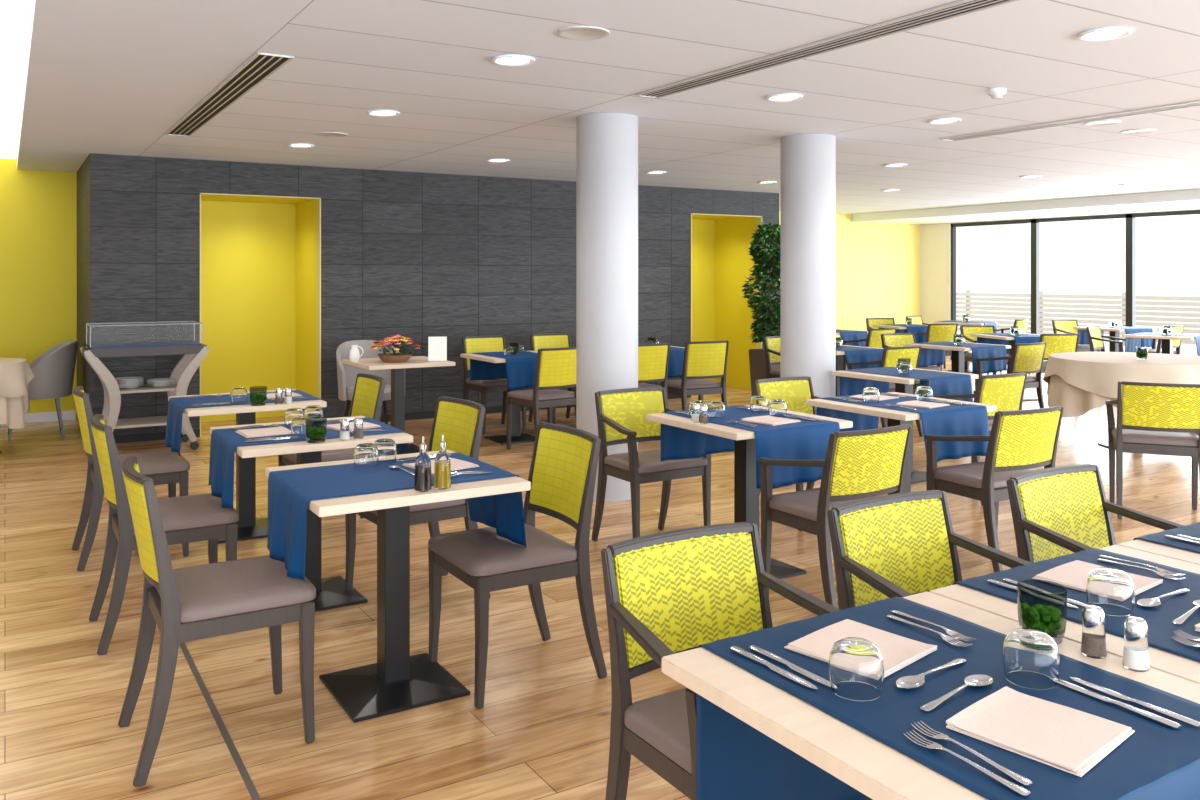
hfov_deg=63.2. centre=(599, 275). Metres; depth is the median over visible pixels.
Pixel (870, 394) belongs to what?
water glass
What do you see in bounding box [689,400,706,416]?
water glass
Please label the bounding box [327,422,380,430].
folded napkin
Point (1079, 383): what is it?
tablecloth
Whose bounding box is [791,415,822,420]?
knife
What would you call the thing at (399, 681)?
pedestal table
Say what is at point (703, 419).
pepper shaker
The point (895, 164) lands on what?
recessed light
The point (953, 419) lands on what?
table runner
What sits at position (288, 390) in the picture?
salt shaker
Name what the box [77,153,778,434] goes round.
wall
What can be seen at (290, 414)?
water glass
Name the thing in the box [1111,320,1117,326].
votive holder
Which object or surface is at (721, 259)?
wall niche
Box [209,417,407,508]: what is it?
table runner
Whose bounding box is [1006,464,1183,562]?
armchair
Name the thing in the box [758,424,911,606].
armchair
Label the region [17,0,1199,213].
ceiling
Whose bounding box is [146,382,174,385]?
dinner plate
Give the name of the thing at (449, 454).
knife
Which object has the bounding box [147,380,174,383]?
dinner plate
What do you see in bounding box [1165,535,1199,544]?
knife
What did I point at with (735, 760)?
table runner
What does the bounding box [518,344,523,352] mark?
water glass
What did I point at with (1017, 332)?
water glass
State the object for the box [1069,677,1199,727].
knife
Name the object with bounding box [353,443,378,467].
water glass
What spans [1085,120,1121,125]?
ceiling speaker
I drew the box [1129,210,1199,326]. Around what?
window
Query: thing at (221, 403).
knife
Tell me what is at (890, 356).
armchair
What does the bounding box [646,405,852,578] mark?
pedestal table
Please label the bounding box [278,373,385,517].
dining chair
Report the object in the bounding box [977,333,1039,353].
table runner
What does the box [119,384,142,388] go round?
dinner plate
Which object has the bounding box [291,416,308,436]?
water glass
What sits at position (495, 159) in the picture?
recessed light
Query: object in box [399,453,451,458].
knife
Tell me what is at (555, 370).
dining chair
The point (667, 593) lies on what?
armchair
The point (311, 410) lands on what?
water glass
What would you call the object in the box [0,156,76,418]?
wall
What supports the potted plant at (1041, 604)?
on the pedestal table at (877, 770)
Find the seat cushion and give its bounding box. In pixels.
[346,384,390,400]
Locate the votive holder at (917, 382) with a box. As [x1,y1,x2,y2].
[914,379,929,395]
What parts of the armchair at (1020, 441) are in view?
leg, armrest, seat frame, seat, leg, leg, rail, panel, rail, leg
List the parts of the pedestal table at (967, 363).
plate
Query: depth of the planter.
11.23 m
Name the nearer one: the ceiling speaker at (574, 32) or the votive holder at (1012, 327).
the ceiling speaker at (574, 32)
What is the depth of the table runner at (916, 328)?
13.41 m
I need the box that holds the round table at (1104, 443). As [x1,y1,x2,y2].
[1098,439,1115,448]
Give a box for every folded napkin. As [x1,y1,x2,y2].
[235,426,290,437]
[267,392,301,398]
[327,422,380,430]
[402,458,478,473]
[741,415,800,425]
[784,619,936,677]
[849,394,898,400]
[896,400,948,408]
[946,686,1134,776]
[1032,560,1162,594]
[1195,623,1199,631]
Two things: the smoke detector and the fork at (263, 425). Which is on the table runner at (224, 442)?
the fork at (263, 425)
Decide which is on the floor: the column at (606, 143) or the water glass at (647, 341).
the column at (606, 143)
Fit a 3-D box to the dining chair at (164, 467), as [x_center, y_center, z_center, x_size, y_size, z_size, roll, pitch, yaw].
[-2.458,1.017,5.107,0.530,0.872,0.458,0,0,-31]
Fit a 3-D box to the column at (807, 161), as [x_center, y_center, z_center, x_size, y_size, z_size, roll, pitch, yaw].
[1.577,0.201,7.403,0.410,2.499,0.410,0,0,-31]
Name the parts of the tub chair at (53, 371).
leg, leg, leg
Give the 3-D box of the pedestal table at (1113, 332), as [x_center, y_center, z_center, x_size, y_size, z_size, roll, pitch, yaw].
[7.006,1.075,13.290,0.720,0.749,0.720,0,0,-24]
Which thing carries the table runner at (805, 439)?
on the pedestal table at (746, 493)
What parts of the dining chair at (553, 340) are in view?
leg, rail, panel, leg, leg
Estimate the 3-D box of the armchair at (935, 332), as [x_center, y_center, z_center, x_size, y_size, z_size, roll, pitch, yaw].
[4.484,1.042,13.111,0.542,0.822,0.470,0,0,-18]
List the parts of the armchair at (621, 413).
leg, armrest, rail, panel, rail, leg, seat frame, seat, leg, leg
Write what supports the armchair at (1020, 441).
on the floor
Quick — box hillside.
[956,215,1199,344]
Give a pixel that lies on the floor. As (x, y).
(541, 731)
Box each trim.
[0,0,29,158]
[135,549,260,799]
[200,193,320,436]
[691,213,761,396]
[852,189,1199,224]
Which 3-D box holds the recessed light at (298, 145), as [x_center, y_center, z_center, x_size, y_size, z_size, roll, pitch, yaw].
[-2.388,-1.042,7.797,0.210,0.013,0.210,0,0,-31]
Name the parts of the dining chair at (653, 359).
seat, rail, panel, rail, leg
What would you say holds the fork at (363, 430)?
on the table runner at (224, 442)
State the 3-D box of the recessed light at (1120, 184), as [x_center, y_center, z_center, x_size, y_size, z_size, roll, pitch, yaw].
[6.060,-1.042,11.191,0.210,0.013,0.210,0,0,-31]
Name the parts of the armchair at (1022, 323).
panel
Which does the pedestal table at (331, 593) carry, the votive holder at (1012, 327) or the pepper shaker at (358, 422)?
the pepper shaker at (358, 422)
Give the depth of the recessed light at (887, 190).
11.84 m
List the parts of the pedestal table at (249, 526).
plate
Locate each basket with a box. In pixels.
[369,335,420,362]
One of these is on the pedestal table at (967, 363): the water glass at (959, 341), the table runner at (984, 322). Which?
the table runner at (984, 322)
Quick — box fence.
[956,290,1199,345]
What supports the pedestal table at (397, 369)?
on the floor
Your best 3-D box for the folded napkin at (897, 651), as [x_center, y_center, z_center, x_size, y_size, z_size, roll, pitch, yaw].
[0.485,0.689,1.817,0.203,0.011,0.202,0,0,-43]
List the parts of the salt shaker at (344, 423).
glass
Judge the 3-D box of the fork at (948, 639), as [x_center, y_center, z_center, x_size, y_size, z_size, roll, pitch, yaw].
[0.636,0.690,1.905,0.025,0.009,0.200,0,0,-29]
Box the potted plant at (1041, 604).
[1017,579,1066,643]
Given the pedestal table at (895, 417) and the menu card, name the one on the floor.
the pedestal table at (895, 417)
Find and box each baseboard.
[0,410,75,424]
[114,393,690,443]
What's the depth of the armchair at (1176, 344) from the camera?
12.53 m
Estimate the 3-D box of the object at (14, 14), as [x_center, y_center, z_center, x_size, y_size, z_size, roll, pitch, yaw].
[-2.411,-1.164,3.379,0.780,0.028,14.080,0,0,-31]
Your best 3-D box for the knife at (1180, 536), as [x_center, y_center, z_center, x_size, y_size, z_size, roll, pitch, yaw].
[1.599,0.692,2.511,0.019,0.007,0.217,0,0,-33]
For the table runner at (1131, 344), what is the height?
0.261 m
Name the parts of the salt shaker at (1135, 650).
glass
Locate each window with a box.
[951,219,1033,364]
[1034,214,1128,334]
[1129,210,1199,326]
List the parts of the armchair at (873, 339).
leg, armrest, leg, panel, rail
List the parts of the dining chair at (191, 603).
leg, rail, panel, rail, leg, seat frame, seat, leg, leg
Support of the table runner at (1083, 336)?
on the pedestal table at (1113, 332)
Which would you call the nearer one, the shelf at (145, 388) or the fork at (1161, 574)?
the fork at (1161, 574)
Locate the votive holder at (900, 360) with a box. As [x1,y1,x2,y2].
[898,358,909,370]
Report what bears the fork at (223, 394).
on the table runner at (176, 405)
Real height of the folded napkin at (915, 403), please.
0.011 m
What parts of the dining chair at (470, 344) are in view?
leg, rail, leg, panel, seat, seat frame, leg, leg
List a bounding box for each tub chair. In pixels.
[8,340,77,441]
[336,340,399,424]
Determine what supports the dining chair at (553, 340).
on the floor
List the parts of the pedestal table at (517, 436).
plate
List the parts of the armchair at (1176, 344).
leg, leg, seat, panel, leg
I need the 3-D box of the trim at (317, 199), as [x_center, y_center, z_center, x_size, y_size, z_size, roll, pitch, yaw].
[-3.171,0.350,9.130,1.090,2.200,0.108,0,0,-31]
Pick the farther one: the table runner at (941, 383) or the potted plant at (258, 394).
the table runner at (941, 383)
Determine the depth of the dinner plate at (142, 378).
8.04 m
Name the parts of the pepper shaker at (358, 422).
glass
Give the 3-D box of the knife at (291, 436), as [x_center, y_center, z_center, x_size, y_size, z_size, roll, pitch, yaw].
[-1.394,0.692,4.165,0.217,0.007,0.019,0,0,-31]
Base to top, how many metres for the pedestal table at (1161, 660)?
0.749 m
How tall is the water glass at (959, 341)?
0.081 m
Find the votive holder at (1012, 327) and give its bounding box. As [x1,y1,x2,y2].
[1011,326,1018,334]
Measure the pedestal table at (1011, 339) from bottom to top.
0.749 m
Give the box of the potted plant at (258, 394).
[250,386,266,405]
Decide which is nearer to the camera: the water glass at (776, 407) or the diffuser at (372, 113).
the water glass at (776, 407)
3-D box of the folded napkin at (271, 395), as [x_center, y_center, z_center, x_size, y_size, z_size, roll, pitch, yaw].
[-1.860,0.689,5.661,0.202,0.011,0.203,0,0,-37]
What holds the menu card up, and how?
on the pedestal table at (397, 369)
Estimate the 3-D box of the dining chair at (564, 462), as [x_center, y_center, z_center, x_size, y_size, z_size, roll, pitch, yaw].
[-0.310,1.017,3.582,0.530,0.872,0.458,0,0,-31]
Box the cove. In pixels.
[16,0,32,155]
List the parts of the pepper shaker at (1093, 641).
glass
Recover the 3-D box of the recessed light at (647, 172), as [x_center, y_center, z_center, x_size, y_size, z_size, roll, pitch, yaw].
[0.565,-1.042,9.831,0.210,0.013,0.210,0,0,-31]
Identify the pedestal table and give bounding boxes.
[168,389,326,543]
[210,416,412,611]
[265,450,530,722]
[342,356,454,453]
[460,351,537,444]
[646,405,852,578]
[648,346,684,384]
[662,591,1199,799]
[806,392,996,494]
[832,368,978,483]
[836,345,883,395]
[873,324,922,332]
[906,341,1010,372]
[929,545,1199,684]
[933,320,997,372]
[970,333,1037,400]
[1073,326,1156,351]
[1118,539,1199,564]
[1124,332,1198,353]
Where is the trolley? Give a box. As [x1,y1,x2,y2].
[80,321,209,449]
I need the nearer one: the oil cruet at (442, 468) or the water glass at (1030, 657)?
the water glass at (1030, 657)
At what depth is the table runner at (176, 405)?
5.44 m
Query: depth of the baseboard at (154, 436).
9.68 m
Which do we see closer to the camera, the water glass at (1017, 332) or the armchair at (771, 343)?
the armchair at (771, 343)
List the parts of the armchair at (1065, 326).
leg, armrest, rail, panel, seat, seat frame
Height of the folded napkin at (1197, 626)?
0.011 m
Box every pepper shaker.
[275,388,282,403]
[353,418,363,438]
[699,405,707,423]
[1081,605,1106,658]
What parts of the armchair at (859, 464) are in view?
leg, armrest, seat frame, seat, leg, rail, panel, rail, leg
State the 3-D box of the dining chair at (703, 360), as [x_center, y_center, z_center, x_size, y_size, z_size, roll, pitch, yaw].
[0.863,1.017,8.912,0.458,0.872,0.530,0,0,-26]
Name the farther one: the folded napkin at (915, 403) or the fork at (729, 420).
the folded napkin at (915, 403)
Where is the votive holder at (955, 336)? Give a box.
[953,334,962,343]
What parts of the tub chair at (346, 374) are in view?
leg, leg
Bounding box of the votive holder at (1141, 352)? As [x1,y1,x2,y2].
[1136,347,1147,358]
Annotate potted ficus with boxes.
[741,222,779,395]
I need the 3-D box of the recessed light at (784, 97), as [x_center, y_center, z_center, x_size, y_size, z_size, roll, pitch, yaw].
[1.078,-1.042,5.705,0.210,0.013,0.210,0,0,-31]
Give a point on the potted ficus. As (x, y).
(757, 359)
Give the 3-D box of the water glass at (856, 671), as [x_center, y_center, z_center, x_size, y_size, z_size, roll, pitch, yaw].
[0.430,0.655,1.638,0.092,0.081,0.092,0,0,-31]
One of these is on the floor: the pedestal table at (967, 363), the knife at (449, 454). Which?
the pedestal table at (967, 363)
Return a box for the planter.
[749,348,779,395]
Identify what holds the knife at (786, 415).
on the table runner at (805, 439)
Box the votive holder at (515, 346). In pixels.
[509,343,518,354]
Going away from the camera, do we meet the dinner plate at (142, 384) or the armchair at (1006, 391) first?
the armchair at (1006, 391)
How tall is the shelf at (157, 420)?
0.020 m
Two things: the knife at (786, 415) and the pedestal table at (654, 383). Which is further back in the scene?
the pedestal table at (654, 383)
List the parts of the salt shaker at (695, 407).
glass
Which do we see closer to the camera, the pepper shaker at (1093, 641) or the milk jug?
the pepper shaker at (1093, 641)
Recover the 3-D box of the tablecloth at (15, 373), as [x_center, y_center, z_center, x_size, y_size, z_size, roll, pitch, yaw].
[-5.171,0.963,7.876,1.046,0.534,1.050,0,0,-31]
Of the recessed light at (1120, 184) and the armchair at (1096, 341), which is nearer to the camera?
the recessed light at (1120, 184)
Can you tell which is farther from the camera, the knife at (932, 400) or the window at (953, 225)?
the window at (953, 225)
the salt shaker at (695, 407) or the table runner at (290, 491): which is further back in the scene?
the salt shaker at (695, 407)
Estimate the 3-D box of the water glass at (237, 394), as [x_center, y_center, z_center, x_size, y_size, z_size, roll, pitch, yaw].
[-1.998,0.655,5.399,0.092,0.081,0.092,0,0,-31]
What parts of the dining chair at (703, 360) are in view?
leg, seat, seat frame, rail, panel, rail, leg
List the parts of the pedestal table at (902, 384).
plate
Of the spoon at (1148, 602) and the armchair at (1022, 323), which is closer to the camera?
the spoon at (1148, 602)
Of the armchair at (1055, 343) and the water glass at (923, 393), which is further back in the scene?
the armchair at (1055, 343)
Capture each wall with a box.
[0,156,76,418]
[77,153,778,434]
[779,211,919,336]
[920,209,1199,359]
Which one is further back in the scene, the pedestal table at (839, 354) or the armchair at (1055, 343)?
the armchair at (1055, 343)
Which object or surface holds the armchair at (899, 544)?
on the floor
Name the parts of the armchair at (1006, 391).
armrest, leg, seat, panel, rail, leg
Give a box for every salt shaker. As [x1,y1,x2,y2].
[284,387,291,403]
[339,419,349,439]
[691,403,699,421]
[1122,617,1149,671]
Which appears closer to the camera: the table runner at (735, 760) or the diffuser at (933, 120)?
the table runner at (735, 760)
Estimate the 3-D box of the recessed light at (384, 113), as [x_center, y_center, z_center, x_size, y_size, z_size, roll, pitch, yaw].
[-1.387,-1.042,6.252,0.210,0.013,0.210,0,0,-31]
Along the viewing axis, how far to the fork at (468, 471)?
3.43 m
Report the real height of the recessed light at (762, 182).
0.013 m
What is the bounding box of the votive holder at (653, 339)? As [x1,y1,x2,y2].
[647,337,655,343]
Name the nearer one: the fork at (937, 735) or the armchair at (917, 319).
the fork at (937, 735)
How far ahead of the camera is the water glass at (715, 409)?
4.76 m
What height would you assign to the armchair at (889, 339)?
0.822 m
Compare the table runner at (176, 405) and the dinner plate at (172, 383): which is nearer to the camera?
the table runner at (176, 405)
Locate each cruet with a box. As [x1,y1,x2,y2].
[414,436,431,491]
[434,434,450,488]
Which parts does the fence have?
post, post, post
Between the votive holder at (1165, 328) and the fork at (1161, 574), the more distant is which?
the votive holder at (1165, 328)
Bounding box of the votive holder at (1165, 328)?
[1163,326,1170,334]
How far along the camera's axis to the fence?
21.81 m
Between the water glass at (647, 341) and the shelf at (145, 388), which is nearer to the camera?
the shelf at (145, 388)
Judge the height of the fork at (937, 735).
0.009 m
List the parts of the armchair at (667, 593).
leg, armrest, seat, seat frame, rail, rail, panel, leg, leg, armrest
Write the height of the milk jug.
0.130 m
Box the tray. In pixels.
[82,342,206,357]
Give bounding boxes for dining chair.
[72,386,189,570]
[89,414,238,654]
[118,456,315,786]
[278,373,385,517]
[345,396,490,598]
[428,422,606,708]
[462,335,526,434]
[506,347,575,448]
[528,333,572,423]
[638,343,669,404]
[660,340,728,409]
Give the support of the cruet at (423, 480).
on the pedestal table at (399, 681)
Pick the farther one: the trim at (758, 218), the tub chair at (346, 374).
the trim at (758, 218)
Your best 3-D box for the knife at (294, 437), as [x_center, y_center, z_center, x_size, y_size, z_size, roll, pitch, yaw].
[-1.390,0.692,4.130,0.217,0.007,0.019,0,0,-31]
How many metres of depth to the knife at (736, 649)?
1.73 m
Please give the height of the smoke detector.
0.052 m
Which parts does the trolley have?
leg, leg, leg, leg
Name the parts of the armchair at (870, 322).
panel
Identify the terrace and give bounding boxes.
[957,331,1197,360]
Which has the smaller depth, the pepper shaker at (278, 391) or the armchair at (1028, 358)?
the pepper shaker at (278, 391)
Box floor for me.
[0,359,1199,799]
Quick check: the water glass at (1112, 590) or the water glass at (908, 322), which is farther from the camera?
the water glass at (908, 322)
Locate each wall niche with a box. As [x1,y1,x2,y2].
[201,195,316,421]
[692,215,755,389]
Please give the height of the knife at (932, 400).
0.007 m
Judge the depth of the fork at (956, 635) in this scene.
1.90 m
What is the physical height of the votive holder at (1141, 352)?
0.099 m
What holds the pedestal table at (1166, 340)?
on the floor
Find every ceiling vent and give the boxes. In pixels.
[166,52,293,136]
[636,0,1018,98]
[940,100,1199,140]
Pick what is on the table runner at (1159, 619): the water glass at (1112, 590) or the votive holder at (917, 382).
the water glass at (1112, 590)
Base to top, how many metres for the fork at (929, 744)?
0.009 m
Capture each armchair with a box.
[592,387,710,540]
[601,522,840,799]
[753,376,820,530]
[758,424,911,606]
[763,336,779,378]
[827,490,1031,609]
[843,328,895,369]
[848,346,922,436]
[866,318,894,330]
[881,333,941,370]
[906,315,945,367]
[914,323,957,355]
[924,406,1063,571]
[926,372,1026,505]
[960,325,1008,390]
[976,342,1045,407]
[987,319,1028,373]
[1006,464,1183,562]
[1039,333,1078,372]
[1052,319,1100,351]
[1086,326,1124,351]
[1105,381,1199,518]
[1148,325,1183,354]
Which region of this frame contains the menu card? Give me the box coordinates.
[428,337,446,360]
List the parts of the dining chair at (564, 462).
leg, leg, seat, seat frame, leg, rail, panel, rail, leg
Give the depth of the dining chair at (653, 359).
8.40 m
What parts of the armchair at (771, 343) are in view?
leg, armrest, rail, panel, seat frame, seat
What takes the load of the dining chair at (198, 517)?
on the floor
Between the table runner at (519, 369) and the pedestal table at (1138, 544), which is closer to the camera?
the pedestal table at (1138, 544)
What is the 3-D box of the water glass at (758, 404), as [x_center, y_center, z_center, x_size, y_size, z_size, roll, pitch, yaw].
[0.813,0.655,5.005,0.092,0.081,0.092,0,0,-31]
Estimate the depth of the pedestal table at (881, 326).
13.69 m
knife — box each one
[192,403,228,405]
[245,437,297,441]
[247,436,297,440]
[398,454,450,460]
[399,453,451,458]
[730,646,817,689]
[749,645,830,686]
[786,415,815,420]
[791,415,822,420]
[932,400,962,404]
[987,579,1078,608]
[1003,578,1087,606]
[1057,679,1180,728]
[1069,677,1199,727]
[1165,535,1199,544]
[1177,535,1199,541]
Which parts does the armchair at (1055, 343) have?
seat, panel, rail, leg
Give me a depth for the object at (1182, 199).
13.92 m
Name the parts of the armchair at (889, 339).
leg, rail, panel, seat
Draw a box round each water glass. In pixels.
[230,387,247,402]
[284,408,303,426]
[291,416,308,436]
[304,405,323,416]
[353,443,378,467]
[374,438,396,462]
[503,346,513,355]
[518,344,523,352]
[644,340,652,343]
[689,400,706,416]
[707,401,724,418]
[750,395,767,412]
[768,399,786,416]
[828,637,884,700]
[836,340,841,348]
[862,387,879,402]
[899,363,911,374]
[906,320,912,325]
[915,386,932,401]
[955,337,964,345]
[964,317,969,321]
[1002,628,1059,689]
[1013,329,1021,335]
[1086,567,1134,615]
[1114,322,1121,327]
[1167,328,1175,335]
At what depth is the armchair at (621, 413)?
5.27 m
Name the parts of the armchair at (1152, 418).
leg, armrest, leg, seat, seat frame, rail, rail, panel, leg, leg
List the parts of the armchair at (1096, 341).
leg, panel, leg, armrest, armrest, leg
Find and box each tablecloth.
[0,358,33,428]
[1043,352,1199,417]
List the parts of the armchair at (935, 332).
leg, panel, rail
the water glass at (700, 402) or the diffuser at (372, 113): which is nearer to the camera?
the water glass at (700, 402)
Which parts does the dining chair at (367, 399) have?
leg, seat frame, seat, leg, panel, rail, leg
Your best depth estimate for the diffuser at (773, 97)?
5.73 m
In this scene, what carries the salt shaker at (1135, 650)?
on the pedestal table at (877, 770)
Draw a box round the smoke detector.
[987,88,1005,98]
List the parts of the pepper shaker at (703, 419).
glass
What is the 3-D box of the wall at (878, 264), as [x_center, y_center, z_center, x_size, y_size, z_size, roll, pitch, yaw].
[3.962,0.200,15.036,5.780,2.500,2.550,0,0,-31]
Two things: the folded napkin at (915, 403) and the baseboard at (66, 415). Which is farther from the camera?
the baseboard at (66, 415)
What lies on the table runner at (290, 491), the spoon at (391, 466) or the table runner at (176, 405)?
the spoon at (391, 466)
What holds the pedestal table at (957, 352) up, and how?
on the floor
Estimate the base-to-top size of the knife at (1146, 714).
0.007 m
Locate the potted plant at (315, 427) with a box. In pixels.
[305,417,326,442]
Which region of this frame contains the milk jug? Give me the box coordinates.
[349,345,363,360]
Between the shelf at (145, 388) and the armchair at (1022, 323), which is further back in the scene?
the armchair at (1022, 323)
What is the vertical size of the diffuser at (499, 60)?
0.003 m
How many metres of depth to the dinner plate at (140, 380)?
8.03 m
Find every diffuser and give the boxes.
[371,112,395,114]
[497,58,528,62]
[772,96,796,99]
[933,120,956,121]
[1085,30,1124,37]
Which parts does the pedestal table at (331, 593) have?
plate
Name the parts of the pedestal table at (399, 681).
plate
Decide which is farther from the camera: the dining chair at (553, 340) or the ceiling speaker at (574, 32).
the dining chair at (553, 340)
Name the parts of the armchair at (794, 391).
leg, rail, panel, leg, leg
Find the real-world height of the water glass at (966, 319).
0.081 m
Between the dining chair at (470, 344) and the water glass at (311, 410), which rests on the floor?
the dining chair at (470, 344)
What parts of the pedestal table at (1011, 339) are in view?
plate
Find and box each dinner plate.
[115,377,143,380]
[116,378,142,381]
[117,380,143,383]
[117,381,142,385]
[118,383,143,386]
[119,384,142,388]
[146,378,174,382]
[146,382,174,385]
[146,383,174,386]
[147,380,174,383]
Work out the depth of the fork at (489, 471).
3.41 m
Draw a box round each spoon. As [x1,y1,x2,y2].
[388,465,414,475]
[896,658,966,688]
[920,675,992,711]
[1137,589,1189,606]
[1172,600,1199,624]
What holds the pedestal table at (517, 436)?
on the floor
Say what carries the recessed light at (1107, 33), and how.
in the ceiling
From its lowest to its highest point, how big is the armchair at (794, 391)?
0.822 m
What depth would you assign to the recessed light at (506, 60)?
4.72 m
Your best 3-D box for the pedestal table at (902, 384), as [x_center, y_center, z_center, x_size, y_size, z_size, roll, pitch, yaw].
[2.198,1.075,7.056,0.720,0.749,0.720,0,0,-31]
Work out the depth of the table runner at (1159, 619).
2.13 m
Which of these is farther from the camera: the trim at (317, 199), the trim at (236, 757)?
the trim at (317, 199)
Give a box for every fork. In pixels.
[187,394,223,397]
[229,424,274,428]
[234,425,279,429]
[350,430,387,433]
[431,471,484,476]
[451,471,491,476]
[726,420,754,426]
[729,420,756,425]
[886,615,971,646]
[891,610,975,640]
[903,730,1029,795]
[911,721,1031,785]
[1097,559,1184,579]
[1099,555,1184,575]
[1171,635,1199,646]
[1172,630,1199,640]
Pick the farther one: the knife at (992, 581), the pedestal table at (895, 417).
the pedestal table at (895, 417)
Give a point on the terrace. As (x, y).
(1185, 349)
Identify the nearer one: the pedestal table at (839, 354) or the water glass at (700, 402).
the water glass at (700, 402)
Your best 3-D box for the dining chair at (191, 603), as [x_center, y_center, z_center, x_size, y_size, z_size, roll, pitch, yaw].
[-1.215,1.017,3.089,0.530,0.872,0.458,0,0,-31]
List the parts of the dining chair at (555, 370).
leg, leg, seat, seat frame, leg, rail, panel, rail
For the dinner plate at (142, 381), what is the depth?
8.04 m
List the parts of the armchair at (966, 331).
leg, armrest, rail, panel, seat frame, seat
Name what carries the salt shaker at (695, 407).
on the pedestal table at (746, 493)
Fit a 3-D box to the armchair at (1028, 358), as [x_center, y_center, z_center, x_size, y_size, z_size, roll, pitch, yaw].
[3.958,1.042,9.359,0.542,0.822,0.470,0,0,-32]
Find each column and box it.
[576,113,637,501]
[780,134,835,409]
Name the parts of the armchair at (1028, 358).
leg, armrest, leg, leg, seat, rail, panel, rail, seat frame, leg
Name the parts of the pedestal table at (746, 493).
plate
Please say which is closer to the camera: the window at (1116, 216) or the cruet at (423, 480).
the cruet at (423, 480)
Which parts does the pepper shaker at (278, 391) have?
glass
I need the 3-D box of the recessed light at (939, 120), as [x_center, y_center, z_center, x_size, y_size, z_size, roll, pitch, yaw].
[2.320,-1.042,6.568,0.210,0.013,0.210,0,0,-31]
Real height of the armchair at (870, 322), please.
0.822 m
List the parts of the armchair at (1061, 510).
leg, rail, armrest, panel, leg, armrest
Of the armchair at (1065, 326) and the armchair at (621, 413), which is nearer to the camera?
the armchair at (621, 413)
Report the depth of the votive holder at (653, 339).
9.40 m
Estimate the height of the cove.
0.100 m
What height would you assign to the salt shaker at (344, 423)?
0.088 m
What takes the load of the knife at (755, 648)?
on the table runner at (735, 760)
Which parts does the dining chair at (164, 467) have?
rail, leg, panel, rail, leg, seat frame, seat, leg, leg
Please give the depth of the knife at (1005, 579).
2.08 m
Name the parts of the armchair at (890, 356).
armrest, leg, seat, panel, rail, leg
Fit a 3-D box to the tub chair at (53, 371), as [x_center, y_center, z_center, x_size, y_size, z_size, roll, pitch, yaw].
[-5.065,1.021,8.858,0.584,0.862,0.602,0,0,-31]
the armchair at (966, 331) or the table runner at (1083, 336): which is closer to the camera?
the armchair at (966, 331)
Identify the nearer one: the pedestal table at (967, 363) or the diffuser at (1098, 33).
the diffuser at (1098, 33)
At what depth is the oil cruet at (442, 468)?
3.21 m
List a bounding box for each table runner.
[165,390,325,455]
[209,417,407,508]
[267,452,526,581]
[470,351,536,389]
[661,405,839,488]
[668,347,684,377]
[696,596,1199,799]
[816,392,988,461]
[836,329,867,346]
[836,346,883,369]
[840,367,972,401]
[879,324,927,342]
[917,341,1006,373]
[937,320,996,332]
[952,548,1199,661]
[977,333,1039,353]
[1078,326,1152,346]
[1125,332,1199,355]
[1133,522,1199,552]
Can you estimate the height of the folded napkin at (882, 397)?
0.011 m
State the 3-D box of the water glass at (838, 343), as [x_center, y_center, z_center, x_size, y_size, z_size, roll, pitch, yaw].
[2.260,0.655,9.318,0.092,0.081,0.092,0,0,-31]
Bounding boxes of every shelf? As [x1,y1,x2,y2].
[104,416,166,428]
[119,383,176,393]
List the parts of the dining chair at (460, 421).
leg, seat frame, seat, leg, panel, rail, leg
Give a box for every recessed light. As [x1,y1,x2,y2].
[287,143,314,147]
[367,110,399,116]
[486,158,509,161]
[492,54,534,65]
[646,171,666,173]
[758,181,776,183]
[766,93,802,101]
[882,189,898,191]
[884,163,906,166]
[928,118,960,123]
[1020,175,1041,177]
[1078,27,1132,40]
[1118,184,1138,185]
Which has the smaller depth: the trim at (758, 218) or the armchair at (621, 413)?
the armchair at (621, 413)
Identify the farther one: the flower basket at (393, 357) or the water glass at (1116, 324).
the water glass at (1116, 324)
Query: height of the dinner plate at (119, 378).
0.020 m
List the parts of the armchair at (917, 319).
panel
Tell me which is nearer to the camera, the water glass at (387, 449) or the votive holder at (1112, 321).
the water glass at (387, 449)
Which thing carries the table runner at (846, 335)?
on the pedestal table
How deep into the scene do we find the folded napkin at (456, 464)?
3.55 m
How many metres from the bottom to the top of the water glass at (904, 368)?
0.081 m
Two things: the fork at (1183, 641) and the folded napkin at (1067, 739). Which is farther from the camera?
the fork at (1183, 641)
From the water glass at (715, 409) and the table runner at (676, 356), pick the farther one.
the table runner at (676, 356)
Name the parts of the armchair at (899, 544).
leg, armrest, rail, panel, leg, armrest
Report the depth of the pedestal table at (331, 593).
4.34 m
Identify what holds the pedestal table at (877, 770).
on the floor
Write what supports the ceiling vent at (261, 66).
in the ceiling
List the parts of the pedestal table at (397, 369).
plate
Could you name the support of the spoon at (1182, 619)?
on the table runner at (1159, 619)
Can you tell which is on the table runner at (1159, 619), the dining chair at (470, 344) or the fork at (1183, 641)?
the fork at (1183, 641)
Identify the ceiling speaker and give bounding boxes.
[317,132,347,136]
[558,26,608,39]
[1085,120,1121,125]
[1121,128,1155,133]
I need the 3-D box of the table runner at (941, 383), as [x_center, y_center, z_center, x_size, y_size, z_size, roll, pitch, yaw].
[2.198,0.826,7.056,0.520,0.261,0.810,0,0,-31]
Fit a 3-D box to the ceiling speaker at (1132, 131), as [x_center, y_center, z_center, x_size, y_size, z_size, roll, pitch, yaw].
[3.894,-1.046,7.059,0.224,0.008,0.224,0,0,-31]
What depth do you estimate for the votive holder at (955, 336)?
9.94 m
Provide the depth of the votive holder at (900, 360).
7.02 m
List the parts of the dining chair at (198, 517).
rail, leg, panel, rail, leg, seat frame, seat, leg, leg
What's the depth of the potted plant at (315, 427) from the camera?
4.08 m

